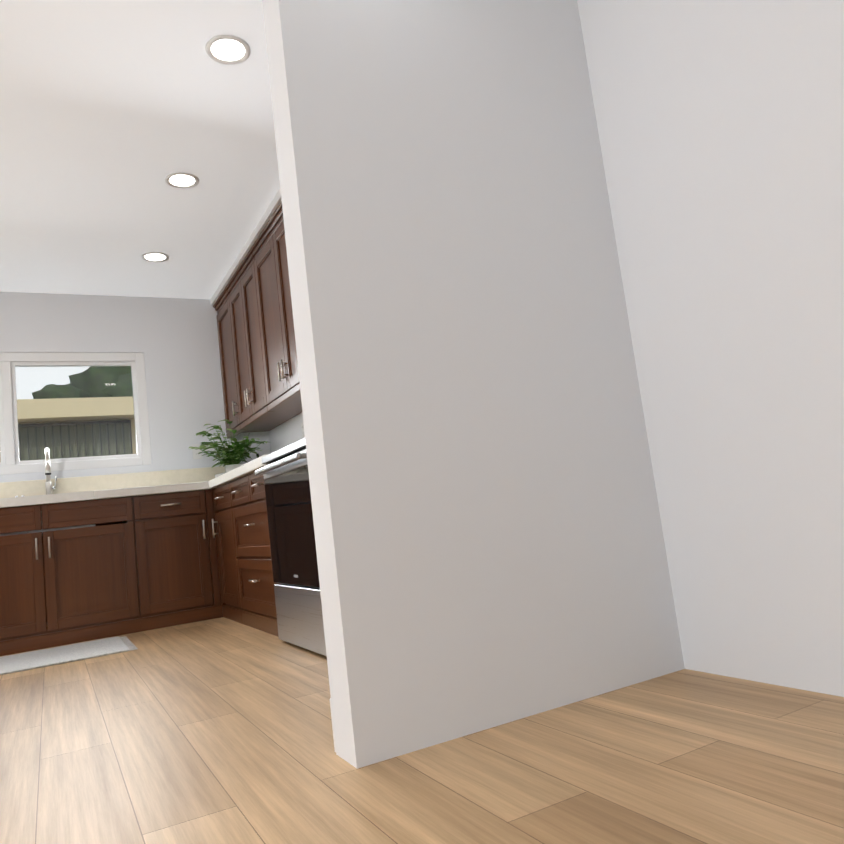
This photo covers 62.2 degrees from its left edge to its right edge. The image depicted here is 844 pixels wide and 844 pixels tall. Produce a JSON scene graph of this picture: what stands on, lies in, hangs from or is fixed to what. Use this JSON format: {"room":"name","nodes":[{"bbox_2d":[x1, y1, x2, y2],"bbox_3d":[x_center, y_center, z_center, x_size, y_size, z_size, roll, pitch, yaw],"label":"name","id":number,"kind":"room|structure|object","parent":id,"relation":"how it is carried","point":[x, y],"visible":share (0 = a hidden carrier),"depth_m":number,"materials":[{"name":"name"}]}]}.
{"room":"kitchen","nodes":[
{"label":"kitchen","id":0,"kind":"room"},
{"bbox_2d":[0,291,270,482],"bbox_3d":[-2.418,0.264,5.205,2.901,2.465,0.160,-3,-8,-28],"label":"wall","id":1,"kind":"structure","parent":0,"point":[184,391],"depth_m":5.41,"materials":[{"name":"white paint"}]},
{"bbox_2d":[0,352,151,474],"bbox_3d":[-2.924,-0.059,4.971,1.818,0.875,0.088,-3,-8,-28],"label":"window","id":2,"kind":"structure","parent":1,"relation":"in","point":[11,463],"depth_m":5.12,"materials":[{"name":"white plastic"}]},
{"bbox_2d":[192,444,201,458],"bbox_3d":[-1.758,0.232,5.466,0.072,0.116,0.008,-3,-8,-28],"label":"electrical outlet","id":3,"kind":"object","parent":1,"relation":"attached to","point":[195,452],"visible":0.73,"depth_m":5.46,"materials":[{"name":"white plastic"}]},
{"bbox_2d":[0,0,279,298],"bbox_3d":[-2.514,-1.701,-0.076,7.920,0.100,9.920,-3,-8,-28],"label":"ceiling","id":4,"kind":"structure","parent":0,"point":[114,114],"depth_m":3.39,"materials":[{"name":"white paint"}]},
{"bbox_2d":[141,252,168,261],"bbox_3d":[-1.808,-1.115,4.738,0.176,0.010,0.176,-3,-8,-28],"label":"recessed light","id":5,"kind":"object","parent":4,"relation":"in","point":[154,256],"visible":0.98,"depth_m":4.73,"materials":[{"name":"white"}]},
{"bbox_2d":[165,172,198,188],"bbox_3d":[-1.294,-1.301,3.771,0.176,0.010,0.176,-3,-8,-28],"label":"recessed light","id":6,"kind":"object","parent":4,"relation":"in","point":[182,180],"visible":1,"depth_m":3.77,"materials":[{"name":"white"}]},
{"bbox_2d":[205,35,250,64],"bbox_3d":[-0.777,-1.487,2.799,0.176,0.010,0.176,-3,-8,-28],"label":"recessed light","id":7,"kind":"object","parent":4,"relation":"in","point":[228,49],"visible":1,"depth_m":2.80,"materials":[{"name":"white"}]},
{"bbox_2d":[210,189,281,305],"bbox_3d":[-0.651,-1.315,4.102,0.385,0.053,3.925,-3,-8,-28],"label":"wall","id":8,"kind":"structure","parent":0,"point":[263,221],"depth_m":4.63,"materials":[{"name":"white paint"}]},
{"bbox_2d":[0,617,843,843],"bbox_3d":[-2.210,0.826,-0.398,7.920,0.100,9.920,-3,-8,-28],"label":"floor","id":9,"kind":"structure","parent":0,"point":[216,731],"depth_m":1.55,"materials":[{"name":"brown wood"}]},
{"bbox_2d":[0,636,137,674],"bbox_3d":[-2.147,1.299,3.807,1.050,0.010,0.700,-3,-8,-28],"label":"mat","id":10,"kind":"object","parent":9,"relation":"on","point":[55,656],"visible":0.9,"depth_m":3.83,"materials":[{"name":"white fabric"}]},
{"bbox_2d":[0,497,140,655],"bbox_3d":[-2.466,0.995,4.569,1.063,0.876,0.654,-3,-8,-28],"label":"base cabinet","id":11,"kind":"object","parent":9,"relation":"on","point":[66,587],"visible":1,"depth_m":4.38,"materials":[{"name":"brown wood"}]},
{"bbox_2d":[132,490,222,631],"bbox_3d":[-1.502,0.946,5.091,1.133,0.876,0.654,-3,-8,-28],"label":"base cabinet","id":12,"kind":"object","parent":9,"relation":"on","point":[174,578],"visible":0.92,"depth_m":4.68,"materials":[{"name":"brown wood"}]},
{"bbox_2d":[204,488,225,605],"bbox_3d":[-2.542,0.998,4.521,2.316,0.876,0.665,-3,-8,-28],"label":"base cabinet","id":13,"kind":"object","parent":9,"relation":"on","point":[214,553],"visible":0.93,"depth_m":4.80,"materials":[{"name":"brown wood"}]},
{"bbox_2d":[0,466,224,507],"bbox_3d":[-2.362,0.451,4.733,2.941,0.211,0.645,-3,-8,-28],"label":"countertop","id":14,"kind":"structure","parent":13,"relation":"on","point":[71,489],"depth_m":4.91,"materials":[{"name":"stone"}]},
{"bbox_2d":[45,448,56,494],"bbox_3d":[-2.569,0.355,4.833,0.083,0.361,0.217,-3,-8,-28],"label":"faucet","id":15,"kind":"object","parent":14,"relation":"on","point":[49,487],"visible":0.88,"depth_m":4.86,"materials":[{"name":"silver metal"}]},
{"bbox_2d":[188,419,269,477],"bbox_3d":[-1.435,0.226,5.292,0.636,0.461,0.503,-3,-8,-28],"label":"potted plant","id":16,"kind":"object","parent":14,"relation":"on","point":[235,456],"visible":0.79,"depth_m":5.25,"materials":[{"name":"green plant"}]},
{"bbox_2d":[212,483,243,623],"bbox_3d":[-1.033,0.842,4.723,0.654,0.876,0.560,-3,-8,-28],"label":"base cabinet","id":17,"kind":"object","parent":9,"relation":"on","point":[232,609],"visible":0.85,"depth_m":4.57,"materials":[{"name":"brown wood"}]},
{"bbox_2d":[230,473,278,636],"bbox_3d":[-0.682,0.715,4.062,0.654,0.876,0.958,-3,-8,-28],"label":"base cabinet","id":18,"kind":"object","parent":9,"relation":"on","point":[256,583],"visible":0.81,"depth_m":3.96,"materials":[{"name":"brown wood"}]},
{"bbox_2d":[208,454,269,488],"bbox_3d":[-1.006,0.274,4.628,0.645,0.211,2.101,-3,-8,-28],"label":"countertop","id":19,"kind":"structure","parent":18,"relation":"on","point":[246,469],"depth_m":4.10,"materials":[{"name":"stone"}]},
{"bbox_2d":[255,438,326,655],"bbox_3d":[-0.339,0.407,3.308,0.696,1.212,0.762,-3,-8,-28],"label":"range","id":20,"kind":"object","parent":9,"relation":"on","point":[284,472],"visible":0.23,"depth_m":3.14,"materials":[{"name":"grey metal"}]},
{"bbox_2d":[262,0,684,768],"bbox_3d":[0.139,-0.450,2.027,1.050,2.465,0.130,-3,-8,-28],"label":"wall","id":21,"kind":"structure","parent":0,"point":[490,544],"depth_m":1.88,"materials":[{"name":"white paint"}]},
{"bbox_2d":[330,698,335,751],"bbox_3d":[-0.046,0.727,1.786,0.390,0.130,0.013,-3,-8,-28],"label":"baseboard","id":22,"kind":"structure","parent":21,"relation":"attached to","point":[332,726],"depth_m":1.68,"materials":[{"name":"white"}]},
{"bbox_2d":[269,0,843,696],"bbox_3d":[1.083,-0.626,1.540,0.160,2.465,9.760,-3,-8,-28],"label":"wall","id":23,"kind":"structure","parent":0,"point":[721,128],"depth_m":1.86,"materials":[{"name":"white paint"}]},
{"bbox_2d":[213,288,283,438],"bbox_3d":[-1.384,-0.455,5.531,0.384,1.103,0.463,-3,-8,-28],"label":"upper cabinet","id":24,"kind":"object","parent":23,"relation":"attached to","point":[221,305],"visible":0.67,"depth_m":5.48,"materials":[{"name":"brown wood"}]},
{"bbox_2d":[225,250,301,428],"bbox_3d":[-1.104,-0.556,5.005,0.384,1.103,0.745,-3,-8,-28],"label":"upper cabinet","id":25,"kind":"object","parent":23,"relation":"attached to","point":[248,356],"visible":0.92,"depth_m":4.90,"materials":[{"name":"brown wood"}]},
{"bbox_2d":[250,201,301,410],"bbox_3d":[-0.723,-0.693,4.288,0.384,1.103,0.902,-3,-8,-28],"label":"upper cabinet","id":26,"kind":"object","parent":23,"relation":"attached to","point":[268,250],"visible":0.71,"depth_m":4.29,"materials":[{"name":"brown wood"}]},
{"bbox_2d":[301,422,304,438],"bbox_3d":[-0.846,0.061,4.986,0.008,0.116,0.072,-3,-8,-28],"label":"electrical outlet","id":27,"kind":"object","parent":23,"relation":"attached to","point":[302,428],"visible":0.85,"depth_m":4.99,"materials":[{"name":"white plastic"}]},
{"label":"outside","id":28,"kind":"structure","parent":0,"visible":0},
{"bbox_3d":[-8.862,3.461,13.807,22.000,0.100,21.830,-3,-8,-28],"label":"ground","id":29,"kind":"structure","parent":28,"visible":0},
{"bbox_2d":[0,366,136,461],"bbox_3d":[-5.327,-0.167,13.033,18.200,6.342,15.137,-3,-8,-28],"label":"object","id":30,"kind":"structure","parent":29,"relation":"on","point":[116,388],"depth_m":10.54,"materials":[{"name":"beige paint"}]}
]}

